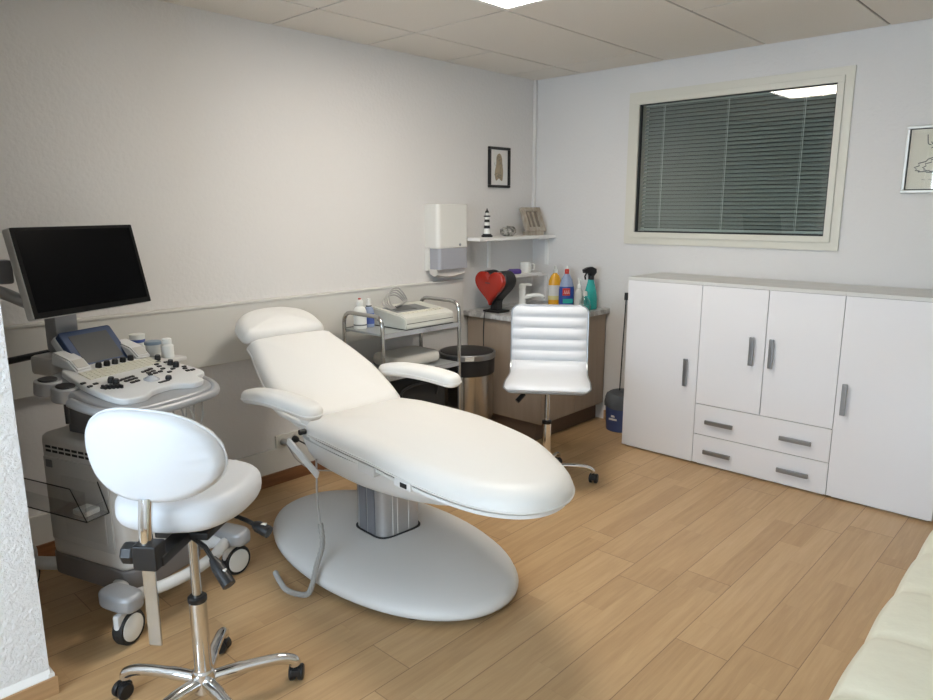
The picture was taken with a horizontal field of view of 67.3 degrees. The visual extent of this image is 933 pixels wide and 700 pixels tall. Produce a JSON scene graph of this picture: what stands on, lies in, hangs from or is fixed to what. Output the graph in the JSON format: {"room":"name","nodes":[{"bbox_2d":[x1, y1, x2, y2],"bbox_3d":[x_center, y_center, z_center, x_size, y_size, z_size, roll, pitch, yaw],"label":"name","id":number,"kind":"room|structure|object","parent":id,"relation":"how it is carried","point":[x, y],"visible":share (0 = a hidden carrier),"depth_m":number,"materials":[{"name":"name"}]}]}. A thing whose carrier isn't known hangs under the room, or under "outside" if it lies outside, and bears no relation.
{"room":"medical examination room","nodes":[
{"label":"medical examination room","id":0,"kind":"room"},
{"bbox_2d":[0,305,48,689],"bbox_3d":[-2.190,0.047,1.144,0.120,2.467,2.436,10,15,42],"label":"wall partition","id":1,"kind":"structure","parent":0,"point":[23,651],"depth_m":2.09,"materials":[{"name":"white paint"}]},
{"bbox_2d":[1,665,59,699],"bbox_3d":[-2.176,1.226,1.381,0.136,0.062,2.452,10,15,42],"label":"baseboard","id":2,"kind":"structure","parent":1,"relation":"attached to","point":[43,690],"depth_m":2.18,"materials":[{"name":"brown wood"}]},
{"bbox_2d":[0,666,54,699],"bbox_3d":[-2.179,1.184,1.371,0.133,0.023,2.446,10,15,42],"label":"trim","id":3,"kind":"structure","parent":2,"relation":"attached to","point":[49,673],"depth_m":2.15,"materials":[{"name":"white paint"}]},
{"bbox_2d":[0,0,533,516],"bbox_3d":[-1.335,-0.461,3.534,0.200,2.517,7.575,10,15,42],"label":"wall","id":4,"kind":"structure","parent":0,"point":[243,159],"depth_m":3.54,"materials":[{"name":"white paint"}]},
{"bbox_2d":[29,440,314,545],"bbox_3d":[-1.872,0.785,3.032,0.018,0.135,5.360,10,15,42],"label":"trim","id":5,"kind":"structure","parent":4,"relation":"attached to","point":[274,460],"depth_m":3.81,"materials":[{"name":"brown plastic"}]},
{"bbox_2d":[36,460,326,555],"bbox_3d":[-1.869,0.885,3.049,0.028,0.072,5.360,10,15,42],"label":"baseboard","id":6,"kind":"structure","parent":4,"relation":"attached to","point":[46,549],"depth_m":3.88,"materials":[{"name":"brown wood"}]},
{"bbox_2d":[3,278,463,399],"bbox_3d":[-1.861,0.052,2.873,0.052,0.305,5.360,10,15,42],"label":"wall panel","id":7,"kind":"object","parent":4,"relation":"attached to","point":[206,335],"depth_m":3.48,"materials":[{"name":"beige paint"}]},
{"bbox_2d":[275,430,299,448],"bbox_3d":[-1.002,0.504,3.926,0.018,0.084,0.156,10,15,42],"label":"wall socket","id":8,"kind":"object","parent":4,"relation":"attached to","point":[291,434],"visible":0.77,"depth_m":3.90,"materials":[{"name":"grey plastic"}]},
{"bbox_2d":[291,435,305,444],"bbox_3d":[-0.847,0.435,3.755,0.041,0.241,0.435,-8,14,-34],"label":"plug","id":9,"kind":"object","parent":4,"relation":"attached to","point":[295,439],"visible":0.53,"depth_m":3.92,"materials":[{"name":"black plastic"}]},
{"bbox_2d":[280,439,331,471],"bbox_3d":[-0.791,0.602,3.973,0.505,0.249,0.064,-4,12,-20],"label":"plug","id":10,"kind":"object","parent":4,"relation":"attached to","point":[283,442],"visible":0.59,"depth_m":3.88,"materials":[{"name":"grey plastic"}]},
{"bbox_2d":[424,204,466,277],"bbox_3d":[-0.125,-0.708,4.561,0.128,0.477,0.286,10,15,42],"label":"dispenser","id":11,"kind":"object","parent":4,"relation":"attached to","point":[445,225],"visible":1,"depth_m":4.49,"materials":[{"name":"white plastic"}]},
{"bbox_2d":[430,268,464,277],"bbox_3d":[-0.124,-0.506,4.601,0.070,0.066,0.260,10,15,42],"label":"paper towel","id":12,"kind":"object","parent":11,"relation":"hanging from","point":[436,272],"depth_m":4.55,"materials":[{"name":"white paper"}]},
{"bbox_2d":[488,146,510,187],"bbox_3d":[0.231,-1.281,4.916,0.020,0.276,0.226,10,15,42],"label":"framed print","id":13,"kind":"object","parent":4,"relation":"attached to","point":[499,158],"visible":1,"depth_m":4.92,"materials":[{"name":"black plastic"}]},
{"bbox_2d":[467,235,555,267],"bbox_3d":[0.296,-0.695,4.956,0.218,0.220,0.845,10,15,42],"label":"wall shelf","id":14,"kind":"object","parent":4,"relation":"attached to","point":[515,237],"visible":0.8,"depth_m":4.95,"materials":[{"name":"white paint"}]},
{"bbox_2d":[481,209,492,236],"bbox_3d":[0.139,-0.864,4.753,0.076,0.193,0.076,10,15,42],"label":"lighthouse figurine","id":15,"kind":"object","parent":14,"relation":"on","point":[487,220],"visible":0.98,"depth_m":4.74,"materials":[{"name":"white ceramic"}]},
{"bbox_2d":[500,226,515,235],"bbox_3d":[0.293,-0.838,4.924,0.116,0.074,0.086,-1,11,-7],"label":"stone","id":16,"kind":"object","parent":14,"relation":"on","point":[508,230],"visible":0.96,"depth_m":4.89,"materials":[{"name":"white stone"}]},
{"bbox_2d":[519,207,545,234],"bbox_3d":[0.483,-0.940,5.110,0.190,0.200,0.098,-9,14,-38],"label":"photo frame","id":17,"kind":"object","parent":14,"relation":"on","point":[532,219],"visible":0.98,"depth_m":5.10,"materials":[{"name":"brown wood"}]},
{"bbox_2d":[526,212,539,226],"bbox_3d":[0.479,-0.950,5.113,0.130,0.118,0.057,-9,14,-38],"label":"picture","id":18,"kind":"object","parent":17,"relation":"on","point":[532,218],"depth_m":5.11},
{"bbox_2d":[487,271,547,304],"bbox_3d":[0.372,-0.452,5.121,0.173,0.220,0.575,10,15,42],"label":"wall shelf","id":19,"kind":"object","parent":4,"relation":"attached to","point":[531,273],"visible":0.46,"depth_m":5.22,"materials":[{"name":"white paint"}]},
{"bbox_2d":[507,269,520,273],"bbox_3d":[0.344,-0.567,5.043,0.090,0.034,0.056,-6,13,-26],"label":"packet","id":20,"kind":"object","parent":19,"relation":"on","point":[515,271],"visible":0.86,"depth_m":5.02,"materials":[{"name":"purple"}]},
{"bbox_2d":[520,262,534,272],"bbox_3d":[0.440,-0.606,5.133,0.092,0.075,0.092,10,15,42],"label":"ceramic cup","id":21,"kind":"object","parent":19,"relation":"on","point":[525,267],"visible":0.98,"depth_m":5.10,"materials":[{"name":"white ceramic"}]},
{"bbox_2d":[532,80,537,206],"bbox_3d":[0.504,-1.422,5.182,0.026,1.087,0.026,10,15,42],"label":"trim","id":22,"kind":"structure","parent":4,"relation":"attached to","point":[535,91],"depth_m":5.15,"materials":[{"name":"white paint"}]},
{"bbox_2d":[38,417,932,699],"bbox_3d":[-0.167,1.179,2.056,4.323,0.120,6.575,10,15,42],"label":"floor","id":23,"kind":"structure","parent":0,"point":[661,577],"depth_m":2.67,"materials":[{"name":"laminate"}]},
{"bbox_2d":[0,224,249,645],"bbox_3d":[-1.362,0.256,2.695,0.928,1.443,0.676,5,12,24],"label":"machine","id":24,"kind":"object","parent":23,"relation":"on","point":[61,273],"visible":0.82,"depth_m":2.58,"materials":[{"name":"grey plastic"},{"name":"black plastic"},{"name":"glass"}]},
{"bbox_2d":[24,478,109,522],"bbox_3d":[-1.511,0.518,2.554,0.472,0.115,0.092,5,12,24],"label":"acrylic tray","id":25,"kind":"object","parent":24,"relation":"on","point":[73,493],"depth_m":2.55,"materials":[{"name":"grey"}]},
{"bbox_2d":[2,224,149,321],"bbox_3d":[-1.435,-0.303,2.622,0.150,0.318,0.536,5,12,24],"label":"monitor","id":26,"kind":"object","parent":24,"relation":"on","point":[59,271],"depth_m":2.56,"materials":[{"name":"grey plastic"}]},
{"bbox_2d":[72,358,87,367],"bbox_3d":[-1.402,0.048,2.541,0.030,0.026,0.042,5,12,24],"label":"speaker grille","id":27,"kind":"object","parent":24,"relation":"attached to","point":[76,362],"depth_m":2.54,"materials":[{"name":"grey plastic"}]},
{"bbox_2d":[73,504,99,516],"bbox_3d":[-1.353,0.571,2.491,0.070,0.022,0.060,5,12,24],"label":"sachet","id":28,"kind":"object","parent":24,"relation":"in","point":[87,510],"visible":0.98,"depth_m":2.48,"materials":[{"name":"white"}]},
{"bbox_2d":[50,372,210,408],"bbox_3d":[-1.230,0.133,2.568,0.494,0.108,0.480,5,12,24],"label":"desk tray","id":29,"kind":"object","parent":24,"relation":"on","point":[103,390],"depth_m":2.44,"materials":[{"name":"plastic"}]},
{"bbox_2d":[129,333,145,349],"bbox_3d":[-1.365,-0.028,2.905,0.062,0.080,0.062,10,15,42],"label":"tub","id":30,"kind":"object","parent":24,"relation":"on","point":[139,338],"visible":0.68,"depth_m":2.88,"materials":[{"name":"white plastic"}]},
{"bbox_2d":[133,346,146,354],"bbox_3d":[-1.293,0.002,2.772,0.030,0.026,0.042,5,12,24],"label":"speaker grille","id":31,"kind":"object","parent":24,"relation":"attached to","point":[137,350],"depth_m":2.77,"materials":[{"name":"grey"}]},
{"bbox_2d":[144,340,161,356],"bbox_3d":[-1.272,-0.007,2.845,0.066,0.061,0.066,10,15,42],"label":"pot","id":32,"kind":"object","parent":24,"relation":"on","point":[153,347],"visible":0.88,"depth_m":2.82,"materials":[{"name":"grey plastic"}]},
{"bbox_2d":[161,337,173,357],"bbox_3d":[-1.203,-0.009,2.815,0.048,0.078,0.048,10,15,42],"label":"bottle","id":33,"kind":"object","parent":24,"relation":"on","point":[167,349],"visible":1,"depth_m":2.80,"materials":[{"name":"white plastic"}]},
{"bbox_2d":[151,355,186,361],"bbox_3d":[-1.291,0.031,2.860,0.280,0.018,0.120,5,12,24],"label":"shelf","id":34,"kind":"object","parent":24,"relation":"attached to","point":[179,358],"depth_m":2.80,"materials":[{"name":"grey plastic"}]},
{"bbox_2d":[85,407,304,699],"bbox_3d":[-0.827,0.605,2.063,0.569,1.005,0.588,1,11,6],"label":"stool","id":35,"kind":"object","parent":23,"relation":"on","point":[172,477],"visible":1,"depth_m":1.88,"materials":[{"name":"white leather"}]},
{"bbox_2d":[342,296,460,409],"bbox_3d":[-0.368,0.200,4.145,0.371,0.976,0.653,10,15,42],"label":"trolley","id":36,"kind":"object","parent":23,"relation":"on","point":[381,331],"visible":0.35,"depth_m":3.98,"materials":[{"name":"silver metal"}]},
{"bbox_2d":[353,298,366,328],"bbox_3d":[-0.602,-0.207,3.955,0.076,0.175,0.061,0,11,-2],"label":"bottle","id":37,"kind":"object","parent":36,"relation":"on","point":[360,322],"visible":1,"depth_m":3.94,"materials":[{"name":"white plastic"}]},
{"bbox_2d":[365,298,374,326],"bbox_3d":[-0.559,-0.214,4.015,0.062,0.166,0.047,0,11,-2],"label":"lotion bottle","id":38,"kind":"object","parent":36,"relation":"on","point":[369,309],"visible":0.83,"depth_m":4.00,"materials":[{"name":"blue plastic"}]},
{"bbox_2d":[346,322,454,336],"bbox_3d":[-0.369,-0.136,4.077,0.347,0.012,0.577,10,15,42],"label":"shelf","id":39,"kind":"object","parent":36,"relation":"attached to","point":[375,331],"depth_m":3.92,"materials":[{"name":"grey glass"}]},
{"bbox_2d":[373,346,438,364],"bbox_3d":[-0.355,0.035,4.160,0.260,0.082,0.360,10,15,42],"label":"folded towel","id":40,"kind":"object","parent":36,"relation":"on","point":[412,354],"visible":0.86,"depth_m":4.08,"materials":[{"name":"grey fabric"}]},
{"bbox_2d":[373,287,452,330],"bbox_3d":[-0.315,-0.256,4.112,0.301,0.208,0.385,10,15,42],"label":"ecg machine","id":41,"kind":"object","parent":36,"relation":"on","point":[406,316],"visible":1,"depth_m":4.04,"materials":[{"name":"grey plastic"}]},
{"bbox_2d":[373,358,455,376],"bbox_3d":[-0.369,0.097,4.124,0.347,0.012,0.577,10,15,42],"label":"shelf","id":42,"kind":"object","parent":36,"relation":"attached to","point":[441,363],"depth_m":4.16,"materials":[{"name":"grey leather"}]},
{"bbox_2d":[390,378,444,405],"bbox_3d":[-0.379,0.290,4.164,0.328,0.338,0.480,10,15,42],"label":"bag","id":43,"kind":"object","parent":36,"relation":"on","point":[408,388],"visible":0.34,"depth_m":4.06,"materials":[{"name":"black"}]},
{"bbox_2d":[235,307,574,620],"bbox_3d":[-0.372,0.421,2.948,0.896,1.015,1.993,-8,14,-36],"label":"chair","id":44,"kind":"object","parent":23,"relation":"on","point":[377,545],"visible":1,"depth_m":2.81,"materials":[{"name":"white leather"}]},
{"bbox_2d":[235,307,323,344],"bbox_3d":[-0.957,-0.134,3.517,0.447,0.150,0.217,-11,16,-43],"label":"cushion","id":45,"kind":"object","parent":44,"relation":"on","point":[257,324],"depth_m":3.44,"materials":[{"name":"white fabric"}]},
{"bbox_2d":[248,330,399,427],"bbox_3d":[-0.684,0.120,3.281,0.584,0.339,0.578,-11,16,-43],"label":"cushion","id":46,"kind":"object","parent":44,"relation":"on","point":[317,366],"depth_m":3.22,"materials":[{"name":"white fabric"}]},
{"bbox_2d":[394,478,413,491],"bbox_3d":[-0.215,0.467,2.444,0.030,0.034,0.090,-11,16,-43],"label":"socket","id":47,"kind":"object","parent":44,"relation":"attached to","point":[403,483],"depth_m":2.42,"materials":[{"name":"black"}]},
{"bbox_2d":[305,398,573,514],"bbox_3d":[-0.077,0.356,2.705,0.636,0.112,1.254,-11,16,-43],"label":"cushion","id":48,"kind":"object","parent":44,"relation":"on","point":[459,459],"depth_m":2.50,"materials":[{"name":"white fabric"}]},
{"bbox_2d":[438,345,495,420],"bbox_3d":[0.004,0.296,4.544,0.368,0.631,0.368,10,15,42],"label":"bin","id":49,"kind":"object","parent":23,"relation":"on","point":[477,362],"visible":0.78,"depth_m":4.39,"materials":[{"name":"silver metal"}]},
{"bbox_2d":[468,314,605,440],"bbox_3d":[0.498,0.132,4.976,0.648,0.780,0.740,10,15,42],"label":"base cabinet","id":50,"kind":"object","parent":23,"relation":"on","point":[526,416],"visible":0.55,"depth_m":4.75,"materials":[{"name":"brown wood"}]},
{"bbox_2d":[463,300,609,321],"bbox_3d":[0.494,-0.268,4.897,0.696,0.034,0.778,10,15,42],"label":"countertop","id":51,"kind":"structure","parent":50,"relation":"on","point":[478,312],"depth_m":4.82,"materials":[{"name":"grey stone"}]},
{"bbox_2d":[475,269,515,345],"bbox_3d":[0.177,-0.161,4.770,0.260,0.757,0.208,10,15,42],"label":"lamp","id":52,"kind":"object","parent":51,"relation":"on","point":[495,285],"visible":0.98,"depth_m":4.69,"materials":[{"name":"red"}]},
{"bbox_2d":[518,283,544,303],"bbox_3d":[0.470,-0.406,5.083,0.198,0.162,0.072,1,11,8],"label":"mixer tap","id":53,"kind":"object","parent":51,"relation":"on","point":[523,296],"visible":0.91,"depth_m":5.07,"materials":[{"name":"white metal"}]},
{"bbox_2d":[548,266,560,304],"bbox_3d":[0.641,-0.468,5.081,0.098,0.284,0.068,0,11,-2],"label":"dish soap bottle","id":54,"kind":"object","parent":51,"relation":"on","point":[554,281],"visible":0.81,"depth_m":5.06,"materials":[{"name":"orange"}]},
{"bbox_2d":[559,266,573,304],"bbox_3d":[0.715,-0.455,4.997,0.109,0.291,0.074,0,11,-2],"label":"bottle","id":55,"kind":"object","parent":51,"relation":"on","point":[566,288],"visible":0.94,"depth_m":4.98,"materials":[{"name":"blue plastic"}]},
{"bbox_2d":[574,278,582,304],"bbox_3d":[0.785,-0.393,4.875,0.062,0.217,0.067,-10,15,-41],"label":"pump dispenser","id":56,"kind":"object","parent":51,"relation":"on","point":[578,296],"visible":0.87,"depth_m":4.86,"materials":[{"name":"white plastic"}]},
{"bbox_2d":[579,291,590,310],"bbox_3d":[0.807,-0.332,4.776,0.083,0.138,0.083,0,11,-2],"label":"soap bottle","id":57,"kind":"object","parent":51,"relation":"on","point":[584,292],"visible":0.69,"depth_m":4.76,"materials":[{"name":"teal"}]},
{"bbox_2d":[582,267,596,309],"bbox_3d":[0.856,-0.430,4.859,0.121,0.296,0.071,-6,13,-26],"label":"spray bottle","id":58,"kind":"object","parent":51,"relation":"on","point":[591,298],"visible":0.94,"depth_m":4.84,"materials":[{"name":"teal plastic"}]},
{"bbox_2d":[503,304,598,482],"bbox_3d":[0.460,0.261,3.843,0.555,0.975,0.559,1,11,8],"label":"swivel chair","id":59,"kind":"object","parent":23,"relation":"on","point":[550,342],"visible":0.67,"depth_m":3.93,"materials":[{"name":"white leather"}]},
{"bbox_2d":[604,388,623,432],"bbox_3d":[1.067,0.414,4.852,0.235,0.274,0.237,10,15,42],"label":"bucket","id":60,"kind":"object","parent":23,"relation":"on","point":[614,398],"visible":0.6,"depth_m":4.78,"materials":[{"name":"blue plastic"}]},
{"bbox_2d":[619,293,627,389],"bbox_3d":[1.080,-0.059,4.831,0.026,0.668,0.130,5,12,23],"label":"stick","id":61,"kind":"object","parent":60,"relation":"in","point":[626,294],"visible":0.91,"depth_m":4.82,"materials":[{"name":"black"}]},
{"bbox_2d":[622,272,728,460],"bbox_3d":[1.307,0.086,4.405,0.479,1.092,0.435,10,15,42],"label":"cabinet","id":62,"kind":"object","parent":23,"relation":"on","point":[664,311],"visible":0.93,"depth_m":4.26,"materials":[{"name":"white laminate"}]},
{"bbox_2d":[692,277,867,493],"bbox_3d":[1.756,0.168,3.993,0.749,1.092,0.435,10,15,42],"label":"cabinet","id":63,"kind":"object","parent":23,"relation":"on","point":[770,349],"visible":0.98,"depth_m":3.83,"materials":[{"name":"white laminate"}]},
{"bbox_2d":[826,286,932,520],"bbox_3d":[2.206,0.250,3.581,0.479,1.092,0.435,10,15,42],"label":"cabinet","id":64,"kind":"object","parent":23,"relation":"on","point":[881,452],"visible":1,"depth_m":3.46,"materials":[{"name":"white laminate"}]},
{"bbox_2d":[829,530,932,699],"bbox_3d":[1.391,0.801,1.553,0.933,0.812,2.450,10,15,42],"label":"sofa","id":65,"kind":"object","parent":23,"relation":"on","point":[894,661],"visible":1,"depth_m":1.75,"materials":[{"name":"beige leather"}]},
{"bbox_2d":[159,0,932,79],"bbox_3d":[-0.172,-1.299,1.558,4.323,0.100,6.575,10,15,42],"label":"ceiling","id":66,"kind":"structure","parent":0,"point":[551,38],"depth_m":3.54,"materials":[{"name":"grey tile"}]},
{"bbox_2d":[473,0,548,10],"bbox_3d":[0.201,-1.517,2.857,0.618,0.024,0.618,10,15,42],"label":"recessed light","id":67,"kind":"object","parent":66,"relation":"in","point":[505,5],"visible":1,"depth_m":3.17,"materials":[{"name":"white paint"}]},
{"bbox_2d":[486,0,533,6],"bbox_3d":[0.201,-1.516,2.857,0.562,0.010,0.562,10,15,42],"label":"diffuser","id":68,"kind":"object","parent":67,"relation":"attached to","point":[496,3],"depth_m":3.17,"materials":[{"name":"white plastic"}]},
{"bbox_2d":[532,18,932,417],"bbox_3d":[1.992,-0.574,4.065,3.923,2.517,0.160,10,15,42],"label":"wall","id":69,"kind":"structure","parent":0,"point":[886,238],"depth_m":4.18,"materials":[{"name":"white paint"}]},
{"bbox_2d":[624,65,856,250],"bbox_3d":[1.598,-1.122,4.270,1.344,0.973,0.126,10,15,42],"label":"window","id":70,"kind":"structure","parent":69,"relation":"in","point":[844,77],"depth_m":4.12,"materials":[{"name":"beige plastic"}]},
{"bbox_2d":[640,84,836,233],"bbox_3d":[1.605,-1.128,4.274,1.164,0.808,0.031,10,15,42],"label":"window glass","id":71,"kind":"object","parent":70,"relation":"attached to","point":[760,196],"visible":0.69,"depth_m":4.22,"materials":[{"name":"grey glass"}]},
{"bbox_2d":[900,124,932,192],"bbox_3d":[2.442,-0.944,3.435,0.515,0.335,0.022,10,15,42],"label":"framed drawing","id":72,"kind":"object","parent":69,"relation":"attached to","point":[917,172],"visible":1,"depth_m":3.56,"materials":[{"name":"grey paper"}]},
{"bbox_2d":[644,88,836,234],"bbox_3d":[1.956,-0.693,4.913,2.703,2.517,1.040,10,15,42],"label":"window blind","id":73,"kind":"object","parent":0,"point":[835,88],"depth_m":5.28,"materials":[{"name":"grey"}]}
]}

